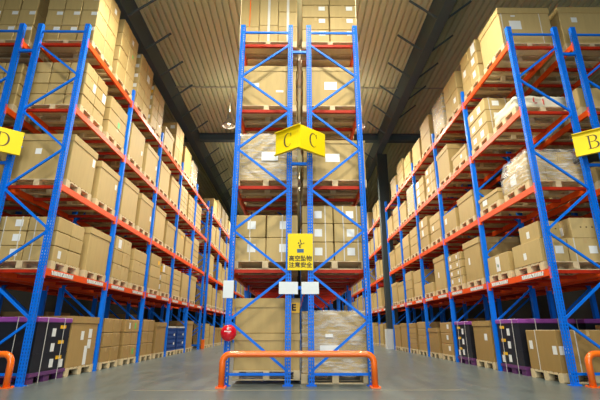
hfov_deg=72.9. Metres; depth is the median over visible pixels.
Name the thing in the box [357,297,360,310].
carton
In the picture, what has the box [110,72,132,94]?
carton
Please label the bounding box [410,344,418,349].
carton
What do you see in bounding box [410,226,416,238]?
carton
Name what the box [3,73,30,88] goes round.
carton
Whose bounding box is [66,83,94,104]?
carton
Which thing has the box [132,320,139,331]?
carton
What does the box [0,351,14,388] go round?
guard rail
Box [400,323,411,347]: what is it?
carton
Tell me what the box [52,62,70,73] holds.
carton
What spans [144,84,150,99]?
carton
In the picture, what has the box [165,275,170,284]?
carton
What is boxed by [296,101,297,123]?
carton
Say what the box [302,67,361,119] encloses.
carton
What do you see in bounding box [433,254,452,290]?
carton
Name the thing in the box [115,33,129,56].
carton
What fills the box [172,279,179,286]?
carton
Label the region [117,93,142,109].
carton
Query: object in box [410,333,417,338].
carton
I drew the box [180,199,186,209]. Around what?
carton
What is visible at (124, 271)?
carton
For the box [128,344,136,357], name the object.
carton
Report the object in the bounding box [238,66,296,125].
carton
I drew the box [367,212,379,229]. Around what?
carton
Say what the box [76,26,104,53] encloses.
carton
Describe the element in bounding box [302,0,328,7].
carton
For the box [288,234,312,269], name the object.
warning sign
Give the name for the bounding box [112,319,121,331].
carton
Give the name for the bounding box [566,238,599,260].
carton
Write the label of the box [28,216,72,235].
carton
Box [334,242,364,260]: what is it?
carton
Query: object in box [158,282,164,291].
carton
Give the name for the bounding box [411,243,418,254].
carton
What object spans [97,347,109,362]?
carton
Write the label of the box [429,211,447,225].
carton
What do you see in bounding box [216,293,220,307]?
carton
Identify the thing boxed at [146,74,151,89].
carton
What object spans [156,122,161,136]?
carton
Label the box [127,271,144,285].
carton
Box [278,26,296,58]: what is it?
carton
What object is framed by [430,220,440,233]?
carton
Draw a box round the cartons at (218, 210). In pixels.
[193,198,390,344]
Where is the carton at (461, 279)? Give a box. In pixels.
[450,275,466,285]
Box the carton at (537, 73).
[515,69,577,95]
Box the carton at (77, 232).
[70,223,84,240]
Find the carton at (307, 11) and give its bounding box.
[302,5,328,17]
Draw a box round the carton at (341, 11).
[329,5,355,19]
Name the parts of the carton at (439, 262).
lid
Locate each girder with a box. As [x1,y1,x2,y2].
[115,0,239,221]
[365,0,456,182]
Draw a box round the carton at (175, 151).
[172,145,178,160]
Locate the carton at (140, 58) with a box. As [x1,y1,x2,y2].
[136,54,147,71]
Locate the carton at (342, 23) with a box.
[329,17,356,35]
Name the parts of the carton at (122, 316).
lid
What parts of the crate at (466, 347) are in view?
lid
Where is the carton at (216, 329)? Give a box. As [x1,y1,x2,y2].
[196,328,218,342]
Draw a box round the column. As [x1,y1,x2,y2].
[376,154,398,348]
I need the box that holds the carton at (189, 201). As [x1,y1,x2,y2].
[187,199,194,208]
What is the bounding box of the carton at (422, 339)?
[418,336,426,343]
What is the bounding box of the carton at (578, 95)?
[560,88,599,116]
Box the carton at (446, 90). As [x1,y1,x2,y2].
[443,81,450,104]
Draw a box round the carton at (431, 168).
[425,161,434,178]
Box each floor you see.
[0,337,599,399]
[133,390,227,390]
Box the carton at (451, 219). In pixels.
[443,208,466,233]
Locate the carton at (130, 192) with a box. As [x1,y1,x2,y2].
[78,177,139,222]
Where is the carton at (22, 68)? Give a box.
[5,63,31,78]
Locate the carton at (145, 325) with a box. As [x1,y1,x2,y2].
[142,320,148,330]
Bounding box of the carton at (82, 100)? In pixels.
[64,94,92,114]
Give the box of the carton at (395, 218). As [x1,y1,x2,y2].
[393,212,398,222]
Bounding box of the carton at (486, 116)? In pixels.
[469,110,500,138]
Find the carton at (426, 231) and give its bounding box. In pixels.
[420,225,431,239]
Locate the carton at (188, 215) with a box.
[186,212,193,221]
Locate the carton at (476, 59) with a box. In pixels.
[469,51,482,73]
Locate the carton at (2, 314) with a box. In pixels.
[0,312,69,316]
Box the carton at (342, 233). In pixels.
[333,224,364,242]
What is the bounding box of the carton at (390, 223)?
[387,216,412,234]
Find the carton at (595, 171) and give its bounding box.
[583,162,599,182]
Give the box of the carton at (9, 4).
[4,0,23,10]
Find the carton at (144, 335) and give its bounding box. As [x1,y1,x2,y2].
[140,332,147,342]
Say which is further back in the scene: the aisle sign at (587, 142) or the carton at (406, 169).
the carton at (406, 169)
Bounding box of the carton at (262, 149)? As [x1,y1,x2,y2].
[236,134,296,178]
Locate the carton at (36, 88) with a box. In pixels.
[30,83,48,93]
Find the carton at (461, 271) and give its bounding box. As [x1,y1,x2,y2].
[450,267,466,278]
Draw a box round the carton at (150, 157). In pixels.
[125,143,158,181]
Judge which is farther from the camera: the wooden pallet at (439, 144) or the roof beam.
the roof beam
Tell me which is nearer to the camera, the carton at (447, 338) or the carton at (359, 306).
the carton at (447, 338)
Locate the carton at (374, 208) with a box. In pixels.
[372,203,395,221]
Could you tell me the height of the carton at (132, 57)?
0.378 m
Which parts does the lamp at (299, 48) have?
lamp shade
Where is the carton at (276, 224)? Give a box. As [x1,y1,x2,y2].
[267,215,297,237]
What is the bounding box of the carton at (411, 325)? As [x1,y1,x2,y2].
[409,323,417,327]
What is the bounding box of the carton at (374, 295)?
[373,293,376,307]
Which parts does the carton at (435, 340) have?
lid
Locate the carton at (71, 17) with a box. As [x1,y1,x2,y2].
[62,10,81,25]
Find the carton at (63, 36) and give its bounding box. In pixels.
[59,26,78,39]
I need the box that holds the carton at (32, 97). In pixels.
[27,94,47,107]
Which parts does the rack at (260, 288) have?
post, post, post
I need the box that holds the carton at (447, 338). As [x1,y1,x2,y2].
[441,333,453,343]
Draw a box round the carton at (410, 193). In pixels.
[406,184,438,214]
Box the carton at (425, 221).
[419,216,431,230]
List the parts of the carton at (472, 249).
lid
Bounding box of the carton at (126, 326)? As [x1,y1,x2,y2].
[121,320,132,331]
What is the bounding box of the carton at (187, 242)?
[183,236,191,259]
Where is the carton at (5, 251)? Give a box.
[0,245,23,259]
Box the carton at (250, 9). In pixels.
[240,0,259,26]
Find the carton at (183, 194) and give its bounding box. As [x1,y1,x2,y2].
[181,189,187,200]
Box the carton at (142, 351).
[139,343,146,355]
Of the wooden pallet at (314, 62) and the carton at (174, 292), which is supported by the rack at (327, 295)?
the wooden pallet at (314, 62)
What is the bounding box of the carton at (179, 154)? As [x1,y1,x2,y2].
[178,152,181,164]
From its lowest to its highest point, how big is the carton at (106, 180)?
0.820 m
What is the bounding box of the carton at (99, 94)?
[95,86,106,105]
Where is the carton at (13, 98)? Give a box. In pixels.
[0,94,31,124]
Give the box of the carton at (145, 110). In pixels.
[132,102,148,117]
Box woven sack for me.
[494,96,566,126]
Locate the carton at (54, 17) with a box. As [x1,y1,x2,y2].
[45,10,64,26]
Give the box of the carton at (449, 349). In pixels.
[442,343,454,355]
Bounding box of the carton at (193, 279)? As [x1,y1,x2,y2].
[189,275,196,300]
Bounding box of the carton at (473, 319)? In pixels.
[466,318,514,320]
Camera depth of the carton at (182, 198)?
14.68 m
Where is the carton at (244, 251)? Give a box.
[235,238,265,260]
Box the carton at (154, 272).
[148,264,160,278]
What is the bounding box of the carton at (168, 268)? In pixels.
[166,266,170,275]
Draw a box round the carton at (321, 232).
[302,224,332,241]
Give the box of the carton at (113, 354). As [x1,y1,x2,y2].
[108,346,118,360]
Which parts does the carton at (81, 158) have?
lid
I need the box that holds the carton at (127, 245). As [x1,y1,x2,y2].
[122,240,131,255]
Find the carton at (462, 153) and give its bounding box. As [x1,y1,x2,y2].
[451,144,505,168]
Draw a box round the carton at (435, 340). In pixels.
[428,328,442,352]
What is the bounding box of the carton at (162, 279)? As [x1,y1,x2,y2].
[159,273,165,282]
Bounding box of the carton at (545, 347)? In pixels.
[525,330,599,372]
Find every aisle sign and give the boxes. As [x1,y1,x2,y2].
[0,127,24,155]
[274,123,324,156]
[571,127,599,156]
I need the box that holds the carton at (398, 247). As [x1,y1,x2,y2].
[395,243,401,264]
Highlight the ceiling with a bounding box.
[135,0,599,240]
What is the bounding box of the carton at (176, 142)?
[172,134,179,149]
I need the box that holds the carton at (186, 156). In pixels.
[168,146,191,177]
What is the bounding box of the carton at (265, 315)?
[235,298,299,332]
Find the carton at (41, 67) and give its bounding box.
[35,62,53,73]
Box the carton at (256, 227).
[236,215,266,237]
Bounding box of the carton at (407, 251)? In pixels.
[403,245,410,259]
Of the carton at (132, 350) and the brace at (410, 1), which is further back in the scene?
the brace at (410, 1)
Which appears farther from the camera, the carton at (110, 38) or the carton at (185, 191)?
the carton at (185, 191)
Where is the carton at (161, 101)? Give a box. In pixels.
[159,94,164,109]
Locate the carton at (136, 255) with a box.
[130,248,146,264]
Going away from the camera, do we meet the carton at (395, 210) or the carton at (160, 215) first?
the carton at (160, 215)
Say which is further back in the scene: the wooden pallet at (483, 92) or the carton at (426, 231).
the carton at (426, 231)
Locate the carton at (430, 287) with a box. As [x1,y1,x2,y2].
[424,282,435,293]
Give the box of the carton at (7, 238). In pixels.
[0,231,27,245]
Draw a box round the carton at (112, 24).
[107,12,118,37]
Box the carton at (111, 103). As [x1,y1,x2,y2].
[105,96,127,125]
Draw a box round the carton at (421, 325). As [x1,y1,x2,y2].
[417,322,439,328]
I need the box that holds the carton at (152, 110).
[148,104,157,120]
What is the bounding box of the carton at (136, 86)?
[132,83,143,99]
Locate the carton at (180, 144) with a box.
[179,140,182,154]
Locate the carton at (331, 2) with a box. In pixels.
[328,0,355,10]
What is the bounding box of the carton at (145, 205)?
[128,193,153,232]
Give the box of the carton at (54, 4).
[48,0,66,10]
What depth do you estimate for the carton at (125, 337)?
9.67 m
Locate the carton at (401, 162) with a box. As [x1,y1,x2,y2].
[397,158,404,170]
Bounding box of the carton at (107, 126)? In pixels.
[102,120,124,148]
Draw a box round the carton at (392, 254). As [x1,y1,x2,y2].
[389,250,395,268]
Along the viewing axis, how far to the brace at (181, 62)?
14.08 m
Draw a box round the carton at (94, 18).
[80,10,106,38]
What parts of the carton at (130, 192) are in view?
lid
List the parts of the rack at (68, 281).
post, post, post, post, post, post, post, post, post, post, post, post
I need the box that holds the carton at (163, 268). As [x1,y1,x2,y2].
[160,264,166,273]
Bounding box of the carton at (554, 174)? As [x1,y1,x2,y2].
[544,164,565,179]
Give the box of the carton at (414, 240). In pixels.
[410,235,417,246]
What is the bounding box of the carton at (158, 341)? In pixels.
[151,322,166,352]
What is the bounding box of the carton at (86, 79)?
[69,73,96,94]
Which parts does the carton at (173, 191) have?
lid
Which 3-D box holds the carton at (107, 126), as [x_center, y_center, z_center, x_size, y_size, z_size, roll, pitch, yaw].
[-4.407,-1.471,9.191,0.518,0.292,0.874,0,-18,-1]
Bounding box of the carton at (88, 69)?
[70,63,98,84]
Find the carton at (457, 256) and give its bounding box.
[448,251,464,263]
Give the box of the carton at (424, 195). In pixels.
[417,191,437,205]
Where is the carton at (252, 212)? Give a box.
[252,212,285,213]
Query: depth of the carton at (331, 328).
6.45 m
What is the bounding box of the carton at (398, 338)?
[394,325,401,346]
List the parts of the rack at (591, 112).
post, post, post, post, post, post, post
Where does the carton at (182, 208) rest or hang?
on the wooden pallet at (171, 215)
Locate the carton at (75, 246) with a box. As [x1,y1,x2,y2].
[67,237,82,253]
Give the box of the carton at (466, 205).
[457,189,515,223]
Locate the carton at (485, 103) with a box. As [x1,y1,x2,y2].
[467,98,505,127]
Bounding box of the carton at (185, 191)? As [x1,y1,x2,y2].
[181,185,187,196]
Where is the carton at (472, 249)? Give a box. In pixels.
[462,237,520,281]
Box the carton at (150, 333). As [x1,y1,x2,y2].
[142,331,152,342]
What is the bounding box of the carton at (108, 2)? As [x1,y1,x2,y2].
[104,0,111,9]
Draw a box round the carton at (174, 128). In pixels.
[162,122,180,138]
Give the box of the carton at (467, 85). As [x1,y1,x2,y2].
[463,76,471,95]
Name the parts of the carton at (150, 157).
lid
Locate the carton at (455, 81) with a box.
[449,71,462,95]
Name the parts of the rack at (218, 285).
post, post, post, post, post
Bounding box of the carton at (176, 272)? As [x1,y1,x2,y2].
[173,269,180,276]
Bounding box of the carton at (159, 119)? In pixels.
[157,113,162,127]
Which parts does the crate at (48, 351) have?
lid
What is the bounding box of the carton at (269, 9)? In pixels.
[259,0,278,27]
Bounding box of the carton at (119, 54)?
[113,46,127,70]
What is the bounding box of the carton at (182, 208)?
[165,204,186,213]
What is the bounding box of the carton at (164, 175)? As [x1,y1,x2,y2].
[133,161,170,194]
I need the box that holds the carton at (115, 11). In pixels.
[110,0,120,23]
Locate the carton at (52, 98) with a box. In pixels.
[45,94,64,107]
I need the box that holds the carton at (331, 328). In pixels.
[301,310,367,373]
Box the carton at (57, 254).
[22,245,67,263]
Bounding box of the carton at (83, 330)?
[15,316,99,367]
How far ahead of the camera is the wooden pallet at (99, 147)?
9.04 m
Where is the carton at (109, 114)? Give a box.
[103,108,125,136]
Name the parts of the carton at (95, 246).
lid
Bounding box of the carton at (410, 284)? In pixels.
[406,280,413,289]
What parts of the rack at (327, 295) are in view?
post, post, post, post, post, post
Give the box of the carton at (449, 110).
[445,97,452,119]
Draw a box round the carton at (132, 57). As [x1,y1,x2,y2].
[128,46,136,67]
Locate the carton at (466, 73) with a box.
[462,63,469,84]
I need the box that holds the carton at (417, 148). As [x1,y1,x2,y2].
[412,138,422,166]
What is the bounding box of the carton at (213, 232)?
[194,225,215,243]
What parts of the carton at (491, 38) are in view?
lid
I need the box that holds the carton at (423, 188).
[416,183,426,197]
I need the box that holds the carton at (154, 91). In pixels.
[151,85,159,101]
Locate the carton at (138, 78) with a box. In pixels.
[133,73,145,90]
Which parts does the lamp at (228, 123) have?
lamp shade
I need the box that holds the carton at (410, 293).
[406,288,414,298]
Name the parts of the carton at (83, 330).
lid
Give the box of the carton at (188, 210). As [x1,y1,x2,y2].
[186,208,193,217]
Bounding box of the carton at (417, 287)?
[414,282,431,295]
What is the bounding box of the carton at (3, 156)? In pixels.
[0,152,19,189]
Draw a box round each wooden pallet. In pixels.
[0,40,48,71]
[0,104,41,132]
[0,260,79,275]
[2,201,57,215]
[7,178,91,201]
[25,104,102,132]
[29,270,105,281]
[40,40,111,72]
[43,198,114,215]
[49,364,92,376]
[58,131,123,152]
[71,360,117,369]
[78,214,134,228]
[87,277,127,287]
[97,73,131,100]
[97,225,149,237]
[98,154,141,172]
[102,357,135,365]
[113,283,143,291]
[117,171,155,186]
[118,102,147,123]
[120,236,162,245]
[132,243,173,252]
[134,123,160,140]
[138,186,167,198]
[138,354,151,361]
[145,142,172,157]
[146,288,158,294]
[151,198,177,208]
[151,251,182,258]
[151,352,163,358]
[158,291,168,297]
[161,156,181,168]
[161,256,190,263]
[164,208,186,217]
[165,216,193,225]
[166,350,174,355]
[170,170,189,181]
[171,294,178,300]
[172,224,199,231]
[175,349,182,353]
[177,180,196,189]
[179,297,187,302]
[191,272,212,276]
[191,344,208,348]
[199,241,214,246]
[201,211,216,218]
[201,217,220,223]
[202,250,222,254]
[232,261,297,275]
[232,370,299,380]
[236,105,295,133]
[236,179,297,201]
[239,41,296,65]
[243,270,296,281]
[244,202,296,214]
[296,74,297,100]
[300,278,345,287]
[301,41,358,73]
[301,134,353,154]
[301,199,352,216]
[301,261,365,275]
[301,270,353,281]
[301,369,367,383]
[302,105,361,133]
[303,179,366,201]
[388,231,409,237]
[390,266,418,271]
[391,191,406,199]
[394,225,416,231]
[398,181,412,190]
[400,217,421,225]
[403,257,434,263]
[405,170,424,182]
[406,297,414,302]
[408,209,437,217]
[410,348,418,353]
[411,251,443,258]
[413,157,433,170]
[415,295,422,300]
[417,198,454,209]
[419,350,427,355]
[421,244,461,252]
[422,143,461,158]
[425,291,436,297]
[427,187,465,200]
[430,352,442,358]
[431,236,474,245]
[434,124,466,141]
[436,288,456,294]
[439,172,486,187]
[442,354,455,361]
[445,226,497,238]
[447,104,477,125]
[451,283,481,291]
[453,156,506,174]
[460,215,515,228]
[464,76,524,100]
[467,278,509,287]
[472,133,536,154]
[476,359,497,369]
[480,199,549,216]
[484,43,553,75]
[489,270,564,282]
[493,106,569,134]
[504,180,586,202]
[515,76,579,96]
[515,261,599,275]
[524,133,573,152]
[531,368,599,383]
[537,202,599,216]
[540,43,599,75]
[553,107,599,134]
[568,180,599,202]
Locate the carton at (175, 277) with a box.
[173,274,180,281]
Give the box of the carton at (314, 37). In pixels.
[302,30,329,66]
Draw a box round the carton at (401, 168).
[397,164,403,176]
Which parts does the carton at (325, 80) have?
lid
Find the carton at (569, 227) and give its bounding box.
[558,218,598,237]
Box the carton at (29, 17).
[17,10,45,30]
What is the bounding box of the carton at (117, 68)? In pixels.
[95,60,125,83]
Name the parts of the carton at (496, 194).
lid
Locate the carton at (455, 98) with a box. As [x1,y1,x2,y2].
[451,88,478,111]
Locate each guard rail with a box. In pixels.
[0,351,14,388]
[215,351,380,388]
[585,351,599,387]
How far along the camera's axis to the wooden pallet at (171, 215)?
14.59 m
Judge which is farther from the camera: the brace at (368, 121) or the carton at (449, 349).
the brace at (368, 121)
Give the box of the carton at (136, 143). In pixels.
[94,123,144,167]
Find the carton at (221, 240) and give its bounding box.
[220,237,223,251]
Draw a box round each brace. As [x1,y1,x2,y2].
[128,0,155,15]
[146,33,171,49]
[160,61,182,75]
[172,84,192,98]
[182,104,200,116]
[191,120,207,132]
[368,121,384,133]
[373,105,391,118]
[380,85,399,99]
[387,62,409,77]
[397,34,421,51]
[409,0,436,18]
[409,85,425,98]
[419,62,437,77]
[432,34,452,51]
[448,0,471,18]
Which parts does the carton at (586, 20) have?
lid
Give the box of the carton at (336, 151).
[302,140,365,179]
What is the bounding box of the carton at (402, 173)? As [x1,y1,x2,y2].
[397,170,404,181]
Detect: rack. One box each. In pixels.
[0,23,175,320]
[0,23,209,386]
[183,206,250,346]
[223,25,306,386]
[300,25,373,386]
[342,214,410,343]
[385,26,599,385]
[421,27,599,322]
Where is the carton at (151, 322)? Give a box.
[148,320,154,330]
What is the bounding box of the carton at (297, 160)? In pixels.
[246,160,297,197]
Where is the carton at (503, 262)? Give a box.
[487,251,514,275]
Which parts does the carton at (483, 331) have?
lid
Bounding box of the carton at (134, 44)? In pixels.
[130,33,138,55]
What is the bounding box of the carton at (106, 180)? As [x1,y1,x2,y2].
[45,161,119,209]
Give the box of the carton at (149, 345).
[146,343,151,354]
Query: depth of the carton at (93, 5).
8.42 m
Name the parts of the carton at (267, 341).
lid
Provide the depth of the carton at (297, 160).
8.31 m
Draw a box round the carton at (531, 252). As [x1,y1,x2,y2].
[512,238,569,268]
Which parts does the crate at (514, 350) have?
lid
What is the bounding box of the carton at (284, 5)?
[279,0,296,11]
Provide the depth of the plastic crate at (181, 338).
14.24 m
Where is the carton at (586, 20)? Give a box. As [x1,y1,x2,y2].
[540,7,599,68]
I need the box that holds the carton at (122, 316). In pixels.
[109,314,136,319]
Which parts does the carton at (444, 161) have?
lid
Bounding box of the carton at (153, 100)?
[150,95,158,110]
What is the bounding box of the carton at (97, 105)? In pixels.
[93,96,104,115]
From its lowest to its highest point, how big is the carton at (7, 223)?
0.252 m
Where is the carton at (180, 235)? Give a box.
[176,228,184,254]
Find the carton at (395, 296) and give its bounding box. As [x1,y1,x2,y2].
[391,282,399,302]
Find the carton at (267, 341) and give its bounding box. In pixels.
[233,333,299,369]
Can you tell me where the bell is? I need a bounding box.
[220,325,236,340]
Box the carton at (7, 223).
[0,216,30,231]
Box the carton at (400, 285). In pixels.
[397,281,404,300]
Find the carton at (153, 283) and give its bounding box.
[147,276,158,289]
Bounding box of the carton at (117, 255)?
[111,249,122,265]
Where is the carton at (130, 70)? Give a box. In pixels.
[126,59,134,80]
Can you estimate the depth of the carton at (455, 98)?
10.58 m
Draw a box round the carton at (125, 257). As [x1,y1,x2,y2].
[121,253,129,268]
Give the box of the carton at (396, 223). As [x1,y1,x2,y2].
[394,218,410,228]
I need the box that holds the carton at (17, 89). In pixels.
[0,83,28,97]
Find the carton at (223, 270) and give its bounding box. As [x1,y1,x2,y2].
[221,268,224,281]
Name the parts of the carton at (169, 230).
lid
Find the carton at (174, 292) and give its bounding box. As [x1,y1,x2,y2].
[171,290,178,295]
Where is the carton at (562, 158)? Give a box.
[556,152,572,164]
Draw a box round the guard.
[201,340,204,348]
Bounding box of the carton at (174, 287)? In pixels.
[172,284,179,290]
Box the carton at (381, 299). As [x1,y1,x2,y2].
[377,288,384,306]
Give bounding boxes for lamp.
[222,94,235,128]
[298,38,301,60]
[298,160,300,190]
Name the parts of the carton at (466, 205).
lid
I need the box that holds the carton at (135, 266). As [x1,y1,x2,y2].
[128,260,145,274]
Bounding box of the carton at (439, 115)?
[431,94,463,136]
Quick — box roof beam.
[184,133,420,142]
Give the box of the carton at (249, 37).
[239,27,258,40]
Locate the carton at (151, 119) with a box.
[148,114,156,129]
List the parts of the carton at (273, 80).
lid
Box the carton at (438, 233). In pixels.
[431,228,441,241]
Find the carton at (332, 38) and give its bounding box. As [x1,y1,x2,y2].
[329,30,354,66]
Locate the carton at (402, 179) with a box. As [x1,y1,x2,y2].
[398,176,404,187]
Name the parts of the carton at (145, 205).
lid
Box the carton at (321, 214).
[301,206,332,233]
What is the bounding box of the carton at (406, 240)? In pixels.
[402,234,410,249]
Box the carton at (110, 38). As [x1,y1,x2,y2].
[105,26,115,52]
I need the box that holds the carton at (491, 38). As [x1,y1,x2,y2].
[478,8,552,68]
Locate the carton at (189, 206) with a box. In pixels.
[187,203,193,212]
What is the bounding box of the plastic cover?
[503,149,582,188]
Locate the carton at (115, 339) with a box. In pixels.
[110,333,119,346]
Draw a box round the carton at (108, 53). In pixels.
[103,41,113,66]
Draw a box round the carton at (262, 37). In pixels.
[259,25,278,58]
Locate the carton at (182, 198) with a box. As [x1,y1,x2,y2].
[180,195,186,204]
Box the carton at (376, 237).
[374,227,397,247]
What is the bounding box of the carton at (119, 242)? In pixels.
[113,236,123,251]
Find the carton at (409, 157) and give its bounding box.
[407,152,412,164]
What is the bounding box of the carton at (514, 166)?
[507,152,541,176]
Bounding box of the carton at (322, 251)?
[313,242,333,260]
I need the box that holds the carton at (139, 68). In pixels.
[135,63,146,81]
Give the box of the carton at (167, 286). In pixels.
[165,284,169,292]
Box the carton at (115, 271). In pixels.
[97,263,120,278]
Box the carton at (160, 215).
[120,205,165,241]
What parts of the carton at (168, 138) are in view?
lid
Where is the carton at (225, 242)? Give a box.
[225,242,228,258]
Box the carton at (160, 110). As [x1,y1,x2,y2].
[158,103,163,118]
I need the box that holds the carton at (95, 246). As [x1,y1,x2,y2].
[54,227,111,274]
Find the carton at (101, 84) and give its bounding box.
[97,76,107,95]
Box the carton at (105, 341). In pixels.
[100,333,111,346]
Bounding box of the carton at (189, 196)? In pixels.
[188,194,194,204]
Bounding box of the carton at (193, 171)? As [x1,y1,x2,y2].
[177,160,197,185]
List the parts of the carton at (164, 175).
lid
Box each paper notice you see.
[223,280,233,297]
[279,282,297,293]
[301,282,318,293]
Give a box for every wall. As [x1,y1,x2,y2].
[1,211,198,336]
[197,270,385,327]
[398,150,599,322]
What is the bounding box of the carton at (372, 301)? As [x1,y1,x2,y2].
[371,293,374,308]
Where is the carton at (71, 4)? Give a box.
[65,0,83,10]
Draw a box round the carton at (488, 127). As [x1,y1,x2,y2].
[471,121,494,149]
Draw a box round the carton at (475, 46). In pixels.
[467,39,480,61]
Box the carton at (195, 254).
[193,250,197,258]
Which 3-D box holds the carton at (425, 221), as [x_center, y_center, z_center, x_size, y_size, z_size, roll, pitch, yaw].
[4.299,0.776,13.368,0.517,0.305,0.874,0,-18,-1]
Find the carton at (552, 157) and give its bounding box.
[540,152,557,164]
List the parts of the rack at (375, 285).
post, post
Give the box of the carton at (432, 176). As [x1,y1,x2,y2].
[426,170,435,187]
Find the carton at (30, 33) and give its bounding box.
[13,25,51,61]
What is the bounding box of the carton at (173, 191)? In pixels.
[146,176,179,204]
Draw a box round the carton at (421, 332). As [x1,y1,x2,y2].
[418,329,425,335]
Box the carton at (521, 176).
[502,164,546,194]
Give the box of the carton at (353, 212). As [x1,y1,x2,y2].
[332,206,363,225]
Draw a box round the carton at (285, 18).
[279,12,296,26]
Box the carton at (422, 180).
[415,176,425,190]
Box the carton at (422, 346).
[419,343,427,350]
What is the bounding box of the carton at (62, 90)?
[47,84,66,94]
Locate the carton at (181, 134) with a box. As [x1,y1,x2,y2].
[180,129,183,143]
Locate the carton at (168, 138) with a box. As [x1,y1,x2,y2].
[145,126,173,151]
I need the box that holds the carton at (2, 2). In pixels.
[0,0,5,9]
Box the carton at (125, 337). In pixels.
[104,332,130,344]
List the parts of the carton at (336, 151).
lid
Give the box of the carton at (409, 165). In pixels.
[407,161,424,173]
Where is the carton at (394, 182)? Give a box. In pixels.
[390,175,407,196]
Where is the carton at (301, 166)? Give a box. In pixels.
[301,166,353,198]
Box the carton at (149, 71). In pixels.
[147,65,153,81]
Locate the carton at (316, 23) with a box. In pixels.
[301,17,328,55]
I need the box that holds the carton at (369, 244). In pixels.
[368,241,370,253]
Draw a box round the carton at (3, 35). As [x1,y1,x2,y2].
[0,25,24,52]
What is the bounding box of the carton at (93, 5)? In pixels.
[83,0,109,23]
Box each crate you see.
[0,317,72,384]
[166,341,174,346]
[166,346,174,350]
[167,333,175,336]
[167,337,175,341]
[168,328,175,332]
[174,332,183,336]
[174,345,182,349]
[175,336,183,340]
[175,340,183,344]
[176,328,184,331]
[454,321,491,364]
[495,319,574,375]
[574,319,599,329]
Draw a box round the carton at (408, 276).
[405,271,414,281]
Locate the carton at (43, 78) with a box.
[32,73,50,83]
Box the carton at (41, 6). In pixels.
[21,0,48,20]
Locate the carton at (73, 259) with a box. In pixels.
[66,251,79,267]
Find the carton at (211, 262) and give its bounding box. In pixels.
[191,254,213,273]
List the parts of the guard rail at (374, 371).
foot plate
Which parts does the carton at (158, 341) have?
lid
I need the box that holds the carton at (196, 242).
[188,237,198,246]
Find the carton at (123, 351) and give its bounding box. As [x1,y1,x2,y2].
[117,345,129,358]
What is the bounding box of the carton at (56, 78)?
[50,73,69,84]
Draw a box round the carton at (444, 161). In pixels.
[436,144,488,182]
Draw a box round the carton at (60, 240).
[25,231,70,249]
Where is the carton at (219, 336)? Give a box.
[217,328,221,342]
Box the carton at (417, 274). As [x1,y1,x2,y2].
[413,269,434,283]
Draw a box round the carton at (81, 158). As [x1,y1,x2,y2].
[9,134,98,193]
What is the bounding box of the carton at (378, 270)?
[375,260,380,276]
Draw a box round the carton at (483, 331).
[472,320,496,361]
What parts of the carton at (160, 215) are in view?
lid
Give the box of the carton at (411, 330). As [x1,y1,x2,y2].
[409,328,417,332]
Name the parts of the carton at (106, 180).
lid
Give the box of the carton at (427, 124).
[420,115,433,140]
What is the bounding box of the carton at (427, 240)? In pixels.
[420,235,431,248]
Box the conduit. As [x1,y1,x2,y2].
[156,86,443,88]
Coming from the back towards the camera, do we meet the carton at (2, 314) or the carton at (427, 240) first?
the carton at (427, 240)
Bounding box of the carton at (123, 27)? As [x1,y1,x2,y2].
[117,19,131,43]
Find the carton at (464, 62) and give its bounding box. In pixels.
[460,52,468,72]
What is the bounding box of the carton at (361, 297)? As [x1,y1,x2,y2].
[360,295,366,310]
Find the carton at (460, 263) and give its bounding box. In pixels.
[449,259,465,271]
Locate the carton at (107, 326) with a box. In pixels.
[102,318,113,332]
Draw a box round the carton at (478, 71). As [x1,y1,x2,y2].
[470,64,500,85]
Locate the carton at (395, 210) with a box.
[393,205,400,216]
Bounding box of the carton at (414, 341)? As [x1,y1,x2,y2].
[410,338,418,343]
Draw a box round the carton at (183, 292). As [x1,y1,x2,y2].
[179,273,188,298]
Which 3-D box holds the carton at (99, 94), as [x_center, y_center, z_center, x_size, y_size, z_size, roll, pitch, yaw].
[-4.314,-2.166,8.480,0.342,0.233,0.429,0,-18,0]
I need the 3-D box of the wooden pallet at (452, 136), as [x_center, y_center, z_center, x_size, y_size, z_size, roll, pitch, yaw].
[4.588,-1.922,11.825,1.060,0.145,0.910,0,-18,-1]
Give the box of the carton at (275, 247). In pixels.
[266,238,287,260]
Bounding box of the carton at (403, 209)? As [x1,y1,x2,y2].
[399,201,407,221]
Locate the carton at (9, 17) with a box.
[0,10,19,25]
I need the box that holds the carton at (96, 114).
[92,107,102,125]
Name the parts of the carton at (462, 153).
lid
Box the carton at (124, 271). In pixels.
[120,266,128,280]
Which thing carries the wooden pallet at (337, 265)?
on the rack at (327, 295)
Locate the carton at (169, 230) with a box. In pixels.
[163,221,175,247]
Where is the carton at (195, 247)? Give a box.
[193,244,198,252]
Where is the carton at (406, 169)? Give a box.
[404,167,407,177]
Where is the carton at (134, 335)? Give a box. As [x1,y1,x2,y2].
[130,332,137,344]
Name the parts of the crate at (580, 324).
lid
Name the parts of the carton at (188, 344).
lid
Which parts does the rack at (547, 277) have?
post, post, post, post, post, post, post, post, post, post, post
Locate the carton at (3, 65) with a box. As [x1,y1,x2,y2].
[0,63,6,73]
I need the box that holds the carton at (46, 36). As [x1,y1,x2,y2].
[42,25,60,39]
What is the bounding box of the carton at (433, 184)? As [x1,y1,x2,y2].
[426,179,452,195]
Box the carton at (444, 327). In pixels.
[440,322,452,332]
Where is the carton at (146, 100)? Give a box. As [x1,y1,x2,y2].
[143,92,149,108]
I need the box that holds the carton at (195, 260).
[192,256,197,264]
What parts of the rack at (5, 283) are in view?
post, post, post, post, post, post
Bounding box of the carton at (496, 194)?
[478,188,548,209]
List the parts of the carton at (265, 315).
lid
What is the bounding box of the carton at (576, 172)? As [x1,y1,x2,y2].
[563,164,583,179]
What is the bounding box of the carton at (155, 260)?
[145,253,161,267]
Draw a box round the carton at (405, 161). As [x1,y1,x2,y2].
[404,157,406,169]
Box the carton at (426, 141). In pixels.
[421,129,461,153]
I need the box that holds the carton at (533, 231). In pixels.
[519,221,560,243]
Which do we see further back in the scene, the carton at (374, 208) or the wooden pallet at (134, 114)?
the carton at (374, 208)

